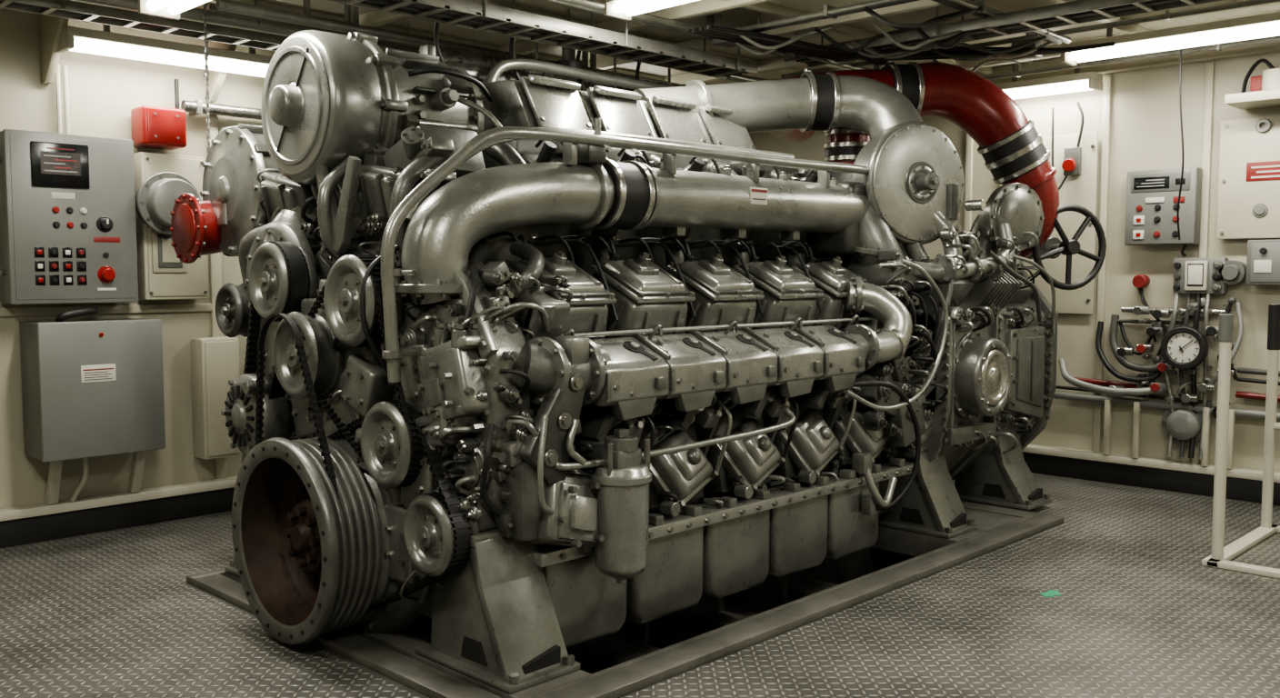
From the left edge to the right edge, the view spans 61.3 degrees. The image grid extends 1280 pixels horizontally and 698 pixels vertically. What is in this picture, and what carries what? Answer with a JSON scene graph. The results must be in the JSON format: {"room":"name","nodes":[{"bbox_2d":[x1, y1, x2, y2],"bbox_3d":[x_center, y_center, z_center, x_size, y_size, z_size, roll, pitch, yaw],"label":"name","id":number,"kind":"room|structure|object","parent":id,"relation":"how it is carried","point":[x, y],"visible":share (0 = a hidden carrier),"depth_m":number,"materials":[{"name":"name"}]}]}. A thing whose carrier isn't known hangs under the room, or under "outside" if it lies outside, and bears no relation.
{"room":"ship interior","nodes":[
{"label":"ship interior","id":0,"kind":"room"},
{"bbox_2d":[0,8,275,509],"bbox_3d":[-2.583,-0.504,6.920,0.100,3.070,9.500,4,6,44],"label":"wall","id":1,"kind":"structure","parent":0,"point":[104,91],"depth_m":6.31,"materials":[{"name":"beige paint"}]},
{"bbox_2d":[39,15,69,84],"bbox_3d":[-3.157,-1.667,5.857,0.449,0.400,0.040,4,6,44],"label":"trim","id":2,"kind":"structure","parent":1,"relation":"attached to","point":[50,27],"depth_m":5.91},
{"bbox_2d":[0,129,138,304],"bbox_3d":[-3.172,-0.717,5.992,0.268,0.925,0.675,4,6,44],"label":"control panel","id":3,"kind":"object","parent":1,"relation":"attached to","point":[68,225],"visible":1,"depth_m":5.90,"materials":[{"name":"metal"}]},
{"bbox_2d":[55,63,62,133],"bbox_3d":[-3.246,-1.389,6.035,0.024,0.400,0.024,-2,4,-23],"label":"riser pipe","id":4,"kind":"object","parent":3,"relation":"on","point":[57,71],"visible":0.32,"depth_m":6.03,"materials":[{"name":"white metal"}]},
{"bbox_2d":[62,64,69,134],"bbox_3d":[-3.218,-1.391,6.064,0.024,0.400,0.024,-2,4,-23],"label":"riser pipe","id":5,"kind":"object","parent":3,"relation":"on","point":[65,66],"visible":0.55,"depth_m":6.06,"materials":[{"name":"white metal"}]},
{"bbox_2d":[19,306,165,504],"bbox_3d":[-3.079,0.315,6.104,0.348,1.107,0.650,4,6,44],"label":"electrical box","id":6,"kind":"object","parent":1,"relation":"attached to","point":[91,388],"visible":1,"depth_m":5.96,"materials":[{"name":"metal"}]},
{"bbox_2d":[0,303,211,316],"bbox_3d":[-2.573,-0.269,6.857,0.025,0.050,9.400,4,6,44],"label":"trim","id":7,"kind":"structure","parent":1,"relation":"attached to","point":[170,307],"depth_m":6.32,"materials":[{"name":"beige metal"}]},
{"bbox_2d":[0,476,237,548],"bbox_3d":[-2.539,0.915,6.907,0.120,0.200,9.400,4,6,44],"label":"baseboard","id":8,"kind":"structure","parent":1,"relation":"attached to","point":[23,525],"depth_m":6.30,"materials":[{"name":"black paint"}]},
{"bbox_2d":[130,105,186,149],"bbox_3d":[-2.822,-1.298,6.348,0.214,0.225,0.250,4,6,44],"label":"alarm box","id":9,"kind":"object","parent":1,"relation":"attached to","point":[156,127],"visible":0.97,"depth_m":6.27,"materials":[{"name":"paint"}]},
{"bbox_2d":[174,79,179,109],"bbox_3d":[-2.784,-1.422,6.506,0.024,0.400,0.024,-2,4,-23],"label":"riser pipe","id":10,"kind":"object","parent":1,"relation":"attached to","point":[176,84],"visible":0.45,"depth_m":6.49,"materials":[{"name":"grey metal"}]},
{"bbox_2d":[203,40,227,479],"bbox_3d":[-2.652,-0.537,6.754,0.030,2.720,0.070,4,6,44],"label":"trim","id":11,"kind":"structure","parent":1,"relation":"attached to","point":[215,259],"depth_m":6.75,"materials":[{"name":"beige metal"}]},
{"bbox_2d":[190,336,241,459],"bbox_3d":[-2.622,0.299,6.692,0.178,0.740,0.240,4,6,44],"label":"wall box","id":12,"kind":"object","parent":1,"relation":"attached to","point":[215,361],"visible":0.94,"depth_m":6.61,"materials":[{"name":"beige metal"}]},
{"bbox_2d":[180,100,261,119],"bbox_3d":[-1.073,-1.583,8.224,0.128,0.080,4.820,4,6,44],"label":"conduit","id":13,"kind":"object","parent":1,"relation":"attached to","point":[195,107],"visible":0.27,"depth_m":6.63,"materials":[{"name":"metal"}]},
{"bbox_2d":[207,40,237,102],"bbox_3d":[-2.506,-1.714,6.520,0.449,0.400,0.040,4,6,44],"label":"trim","id":14,"kind":"structure","parent":1,"relation":"attached to","point":[216,78],"depth_m":6.58,"materials":[{"name":"beige metal"}]},
{"bbox_2d":[499,0,769,54],"bbox_3d":[1.548,-1.865,4.985,8.110,0.078,0.060,4,6,44],"label":"trim","id":15,"kind":"structure","parent":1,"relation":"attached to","point":[700,7],"depth_m":6.29,"materials":[{"name":"paint"}]},
{"bbox_2d":[133,151,209,299],"bbox_3d":[-2.790,-0.727,6.462,0.158,0.860,0.380,4,6,44],"label":"wall panel","id":16,"kind":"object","parent":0,"point":[161,275],"depth_m":6.38,"materials":[{"name":"beige metal"}]},
{"bbox_2d":[135,171,199,234],"bbox_3d":[-2.734,-0.844,6.272,0.245,0.360,0.360,4,6,44],"label":"flange","id":17,"kind":"object","parent":16,"relation":"attached to","point":[155,198],"depth_m":6.16,"materials":[{"name":"grey metal"}]},
{"bbox_2d":[359,10,409,27],"bbox_3d":[0.744,-1.807,4.165,8.110,0.078,0.060,4,6,44],"label":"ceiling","id":18,"kind":"structure","parent":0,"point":[374,18],"depth_m":6.37,"materials":[{"name":"paint"}]},
{"bbox_2d":[0,472,1279,697],"bbox_3d":[0.400,1.462,4.131,8.250,0.500,9.500,4,6,44],"label":"floor","id":19,"kind":"structure","parent":0,"point":[1138,613],"depth_m":4.60,"materials":[{"name":"grey metal"}]},
{"bbox_2d":[186,500,1064,697],"bbox_3d":[0.173,1.221,5.880,2.520,0.335,4.220,4,6,44],"label":"frame","id":20,"kind":"object","parent":19,"relation":"on","point":[637,656],"visible":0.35,"depth_m":4.86,"materials":[{"name":"paint"}]},
{"bbox_2d":[169,30,1106,693],"bbox_3d":[0.219,-0.305,6.157,2.838,2.853,5.069,4,6,44],"label":"engine","id":21,"kind":"object","parent":20,"relation":"on","point":[535,366],"visible":1,"depth_m":4.67,"materials":[{"name":"paint"}]},
{"bbox_2d":[575,428,651,584],"bbox_3d":[-0.111,0.605,4.207,0.348,0.600,0.236,4,6,44],"label":"canister","id":22,"kind":"object","parent":21,"relation":"on","point":[621,496],"depth_m":4.09,"materials":[{"name":"paint"}]},
{"bbox_2d":[1040,590,1061,597],"bbox_3d":[1.928,1.145,5.056,0.090,0.002,0.130,4,6,44],"label":"paint","id":23,"kind":"object","parent":19,"relation":"on","point":[1051,593],"visible":1,"depth_m":5.05,"materials":[{"name":"green paint"}]},
{"bbox_2d":[1201,304,1279,579],"bbox_3d":[3.596,0.446,5.601,0.892,1.320,1.130,4,6,44],"label":"handrail","id":24,"kind":"object","parent":19,"relation":"on","point":[1220,557],"visible":1,"depth_m":5.55,"materials":[{"name":"white metal"}]},
{"bbox_2d":[195,0,1279,84],"bbox_3d":[0.400,-1.879,3.894,8.450,0.100,9.700,4,6,44],"label":"ceiling","id":25,"kind":"structure","parent":0,"point":[741,16],"depth_m":6.66,"materials":[{"name":"paint"}]},
{"bbox_2d":[57,24,272,77],"bbox_3d":[-2.648,-1.818,6.259,0.190,0.354,1.300,4,6,44],"label":"fluorescent light","id":26,"kind":"object","parent":25,"relation":"hanging from","point":[75,39],"visible":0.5,"depth_m":6.11,"materials":[{"name":"white paint"}]},
{"bbox_2d":[138,0,210,19],"bbox_3d":[-1.847,-1.724,4.722,1.300,0.324,0.190,4,6,44],"label":"fluorescent light","id":27,"kind":"object","parent":25,"relation":"hanging from","point":[172,9],"visible":1,"depth_m":5.10,"materials":[{"name":"white paint"}]},
{"bbox_2d":[202,2,210,153],"bbox_3d":[-2.252,-1.369,5.622,0.017,1.162,0.017,0,4,-1],"label":"hanging chain","id":28,"kind":"object","parent":25,"relation":"hanging from","point":[205,14],"visible":0.72,"depth_m":5.61,"materials":[{"name":"metal"}]},
{"bbox_2d":[0,0,532,56],"bbox_3d":[-2.220,-1.860,6.117,0.209,0.249,4.600,4,6,44],"label":"cable tray","id":29,"kind":"object","parent":25,"relation":"hanging from","point":[68,9],"visible":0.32,"depth_m":5.69,"materials":[{"name":"black metal"}]},
{"bbox_2d":[70,0,513,52],"bbox_3d":[-1.875,-1.859,6.059,0.070,0.244,4.200,4,6,44],"label":"conduit","id":30,"kind":"object","parent":25,"relation":"attached to","point":[195,14],"visible":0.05,"depth_m":5.77,"materials":[{"name":"silver metal"}]},
{"bbox_2d":[209,2,588,66],"bbox_3d":[-0.383,-1.970,7.393,0.040,0.209,5.200,4,6,44],"label":"conduit","id":31,"kind":"object","parent":25,"relation":"attached to","point":[347,8],"visible":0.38,"depth_m":6.08,"materials":[{"name":"grey metal"}]},
{"bbox_2d":[209,0,664,80],"bbox_3d":[-2.100,-1.971,6.272,0.050,0.048,9.380,4,6,44],"label":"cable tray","id":32,"kind":"structure","parent":25,"relation":"hanging from","point":[250,2],"depth_m":6.92,"materials":[{"name":"paint"}]},
{"bbox_2d":[215,0,686,86],"bbox_3d":[-0.326,-1.961,7.337,0.060,0.219,5.200,4,6,44],"label":"conduit","id":33,"kind":"object","parent":25,"relation":"attached to","point":[225,5],"visible":0.38,"depth_m":6.00,"materials":[{"name":"grey metal"}]},
{"bbox_2d":[326,0,757,91],"bbox_3d":[-0.514,-1.721,5.960,0.408,0.504,3.250,4,6,44],"label":"cable tray","id":34,"kind":"object","parent":25,"relation":"hanging from","point":[473,15],"visible":0.86,"depth_m":5.90,"materials":[{"name":"black metal"}]},
{"bbox_2d":[445,0,676,90],"bbox_3d":[-0.411,-1.629,6.417,2.258,0.753,0.421,-3,5,-36],"label":"pipe","id":35,"kind":"object","parent":25,"relation":"hanging from","point":[568,67],"visible":0.32,"depth_m":6.22,"materials":[{"name":"metal"}]},
{"bbox_2d":[415,41,823,132],"bbox_3d":[0.233,-1.777,7.550,4.437,0.617,0.240,-4,6,-44],"label":"pipe","id":36,"kind":"object","parent":25,"relation":"hanging from","point":[453,54],"visible":0.12,"depth_m":6.33,"materials":[{"name":"metal"}]},
{"bbox_2d":[474,0,802,74],"bbox_3d":[-1.421,-1.924,5.609,0.050,0.048,9.380,4,6,44],"label":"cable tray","id":37,"kind":"structure","parent":25,"relation":"hanging from","point":[788,70],"depth_m":6.97,"materials":[{"name":"paint"}]},
{"bbox_2d":[603,0,698,20],"bbox_3d":[0.331,-1.855,5.437,1.300,0.164,0.190,4,6,44],"label":"fluorescent light","id":38,"kind":"object","parent":25,"relation":"hanging from","point":[620,9],"visible":1,"depth_m":5.76,"materials":[{"name":"white paint"}]},
{"bbox_2d":[644,34,768,82],"bbox_3d":[0.017,-1.963,7.071,0.060,0.179,5.100,4,6,44],"label":"conduit","id":39,"kind":"object","parent":25,"relation":"attached to","point":[741,78],"visible":0.06,"depth_m":7.78,"materials":[{"name":"silver metal"}]},
{"bbox_2d":[543,0,879,69],"bbox_3d":[0.418,-1.945,6.538,0.040,0.139,5.300,4,6,44],"label":"conduit","id":40,"kind":"object","parent":25,"relation":"attached to","point":[709,19],"visible":0.19,"depth_m":6.29,"materials":[{"name":"silver metal"}]},
{"bbox_2d":[560,0,883,69],"bbox_3d":[0.461,-1.942,6.496,0.040,0.139,5.300,4,6,44],"label":"conduit","id":41,"kind":"object","parent":25,"relation":"attached to","point":[595,5],"visible":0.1,"depth_m":6.15,"materials":[{"name":"grey metal"}]},
{"bbox_2d":[664,56,808,84],"bbox_3d":[2.703,-1.948,6.161,8.110,0.078,0.060,4,6,44],"label":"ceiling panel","id":42,"kind":"structure","parent":25,"relation":"attached to","point":[778,63],"depth_m":7.89,"materials":[{"name":"paint"}]},
{"bbox_2d":[580,0,944,69],"bbox_3d":[2.073,-1.903,5.520,8.110,0.078,0.060,4,6,44],"label":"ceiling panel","id":43,"kind":"structure","parent":25,"relation":"attached to","point":[603,63],"depth_m":6.50,"materials":[{"name":"paint"}]},
{"bbox_2d":[720,0,992,74],"bbox_3d":[-0.635,-1.870,4.841,0.050,0.048,9.380,4,6,44],"label":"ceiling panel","id":44,"kind":"structure","parent":25,"relation":"attached to","point":[766,7],"depth_m":6.71,"materials":[{"name":"paint"}]},
{"bbox_2d":[689,0,1224,71],"bbox_3d":[2.597,-1.832,6.059,4.255,0.298,2.144,2,5,29],"label":"cable tray","id":45,"kind":"object","parent":25,"relation":"hanging from","point":[910,42],"visible":0.98,"depth_m":6.25,"materials":[{"name":"black metal"}]},
{"bbox_2d":[733,0,902,30],"bbox_3d":[2.576,-1.757,4.447,5.700,0.059,0.040,4,6,44],"label":"conduit","id":46,"kind":"object","parent":45,"relation":"on","point":[827,11],"visible":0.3,"depth_m":5.97,"materials":[{"name":"grey metal"}]},
{"bbox_2d":[750,0,919,32],"bbox_3d":[2.618,-1.760,4.490,5.700,0.059,0.040,4,6,44],"label":"conduit","id":47,"kind":"object","parent":45,"relation":"on","point":[834,16],"visible":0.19,"depth_m":5.98,"materials":[{"name":"grey metal"}]},
{"bbox_2d":[780,0,1279,78],"bbox_3d":[2.583,-1.904,6.450,4.300,0.049,0.040,4,6,44],"label":"conduit","id":48,"kind":"object","parent":45,"relation":"on","point":[1168,15],"visible":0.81,"depth_m":6.26,"materials":[{"name":"grey metal"}]},
{"bbox_2d":[931,0,1061,45],"bbox_3d":[1.797,-1.899,5.889,0.040,0.139,2.300,4,6,44],"label":"conduit","id":49,"kind":"object","parent":25,"relation":"attached to","point":[949,4],"visible":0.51,"depth_m":5.94,"materials":[{"name":"grey metal"}]},
{"bbox_2d":[947,0,1071,43],"bbox_3d":[1.840,-1.896,5.847,0.040,0.139,2.300,4,6,44],"label":"conduit","id":50,"kind":"object","parent":25,"relation":"attached to","point":[969,4],"visible":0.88,"depth_m":5.91,"materials":[{"name":"silver metal"}]},
{"bbox_2d":[994,62,1102,99],"bbox_3d":[2.922,-1.966,7.796,0.760,0.274,0.190,4,6,44],"label":"fluorescent light","id":51,"kind":"object","parent":25,"relation":"hanging from","point":[1076,82],"visible":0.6,"depth_m":7.70,"materials":[{"name":"white paint"}]},
{"bbox_2d":[1049,0,1148,33],"bbox_3d":[0.293,-1.806,3.934,0.050,0.048,9.380,4,6,44],"label":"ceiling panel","id":52,"kind":"structure","parent":25,"relation":"attached to","point":[1134,28],"depth_m":6.66,"materials":[{"name":"paint"}]},
{"bbox_2d":[1060,11,1279,66],"bbox_3d":[3.291,-1.897,6.387,1.550,0.214,0.190,4,6,44],"label":"fluorescent light","id":53,"kind":"object","parent":25,"relation":"hanging from","point":[1264,25],"visible":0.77,"depth_m":6.41,"materials":[{"name":"white paint"}]},
{"bbox_2d":[1177,48,1184,239],"bbox_3d":[3.509,-1.374,6.985,0.044,1.325,0.422,2,5,30],"label":"hanging cord","id":54,"kind":"object","parent":25,"relation":"hanging from","point":[1180,74],"visible":0.91,"depth_m":6.83,"materials":[{"name":"black rubber"}]},
{"bbox_2d":[749,51,1279,472],"bbox_3d":[3.723,-0.542,7.462,8.350,3.070,0.100,4,6,44],"label":"wall","id":55,"kind":"structure","parent":0,"point":[1145,129],"depth_m":7.58,"materials":[{"name":"beige paint"}]},
{"bbox_2d":[964,133,973,231],"bbox_3d":[2.570,-0.650,8.495,0.050,2.700,0.030,4,6,44],"label":"trim","id":56,"kind":"structure","parent":55,"relation":"attached to","point":[969,140],"depth_m":8.43,"materials":[{"name":"beige metal"}]},
{"bbox_2d":[1000,131,1098,314],"bbox_3d":[3.004,-0.916,8.004,0.730,1.300,0.032,4,6,44],"label":"wall panel","id":57,"kind":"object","parent":55,"relation":"in","point":[1080,190],"depth_m":7.85,"materials":[{"name":"metal"}]},
{"bbox_2d":[1051,101,1084,190],"bbox_3d":[3.068,-1.462,7.807,0.238,0.631,0.100,4,6,44],"label":"emergency stop button","id":58,"kind":"object","parent":57,"relation":"attached to","point":[1072,164],"visible":0.91,"depth_m":7.77,"materials":[{"name":"paint"}]},
{"bbox_2d":[1092,74,1111,452],"bbox_3d":[3.320,-0.599,7.762,0.050,2.700,0.030,4,6,44],"label":"trim","id":59,"kind":"structure","parent":55,"relation":"attached to","point":[1107,78],"depth_m":7.73,"materials":[{"name":"beige metal"}]},
{"bbox_2d":[975,35,1279,83],"bbox_3d":[3.735,-1.992,7.207,8.120,0.138,0.100,4,6,44],"label":"trim","id":60,"kind":"structure","parent":55,"relation":"attached to","point":[1268,47],"depth_m":7.42,"materials":[{"name":"beige metal"}]},
{"bbox_2d":[1022,444,1279,505],"bbox_3d":[3.681,0.877,7.449,8.250,0.200,0.120,4,6,44],"label":"baseboard","id":61,"kind":"structure","parent":55,"relation":"attached to","point":[1242,485],"depth_m":7.54,"materials":[{"name":"black paint"}]},
{"bbox_2d":[1124,167,1202,257],"bbox_3d":[3.563,-0.925,7.379,0.460,0.594,0.140,4,6,44],"label":"wall control panel","id":62,"kind":"object","parent":55,"relation":"attached to","point":[1152,195],"visible":0.94,"depth_m":7.32,"materials":[{"name":"metal"}]},
{"bbox_2d":[1053,257,1279,469],"bbox_3d":[3.848,0.099,7.098,2.401,1.390,0.250,4,6,44],"label":"pipes","id":63,"kind":"object","parent":55,"relation":"attached to","point":[1186,423],"visible":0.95,"depth_m":7.29,"materials":[{"name":"grey metal"}]},
{"bbox_2d":[1190,61,1214,463],"bbox_3d":[3.799,-0.566,7.295,0.050,2.700,0.030,4,6,44],"label":"trim","id":64,"kind":"structure","parent":55,"relation":"attached to","point":[1209,65],"depth_m":7.24,"materials":[{"name":"beige metal"}]},
{"bbox_2d":[1216,115,1279,239],"bbox_3d":[4.223,-1.089,6.761,1.110,0.780,0.080,4,6,44],"label":"electrical panel","id":65,"kind":"object","parent":55,"relation":"attached to","point":[1248,195],"visible":1,"depth_m":7.00,"materials":[{"name":"metal"}]},
{"bbox_2d":[1224,58,1279,109],"bbox_3d":[4.129,-1.676,6.616,0.900,0.292,0.360,4,6,44],"label":"wall shelf","id":66,"kind":"object","parent":55,"relation":"attached to","point":[1265,90],"visible":1,"depth_m":6.75,"materials":[{"name":"white paint"}]},
{"bbox_2d":[1245,239,1279,285],"bbox_3d":[4.161,-0.546,6.800,0.600,0.290,0.165,4,6,44],"label":"junction box","id":67,"kind":"object","parent":55,"relation":"attached to","point":[1263,256],"visible":1,"depth_m":6.89,"materials":[{"name":"metal"}]},
{"bbox_2d":[933,10,1279,69],"bbox_3d":[3.367,-1.996,6.838,8.110,0.078,0.060,4,6,44],"label":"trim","id":68,"kind":"structure","parent":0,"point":[968,65],"depth_m":7.44,"materials":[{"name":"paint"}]},
{"bbox_2d":[983,36,1279,79],"bbox_3d":[3.963,-1.877,6.360,6.400,0.089,0.040,4,6,44],"label":"conduit","id":69,"kind":"object","parent":68,"relation":"attached to","point":[1018,73],"visible":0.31,"depth_m":7.05,"materials":[{"name":"grey metal"}]}
]}

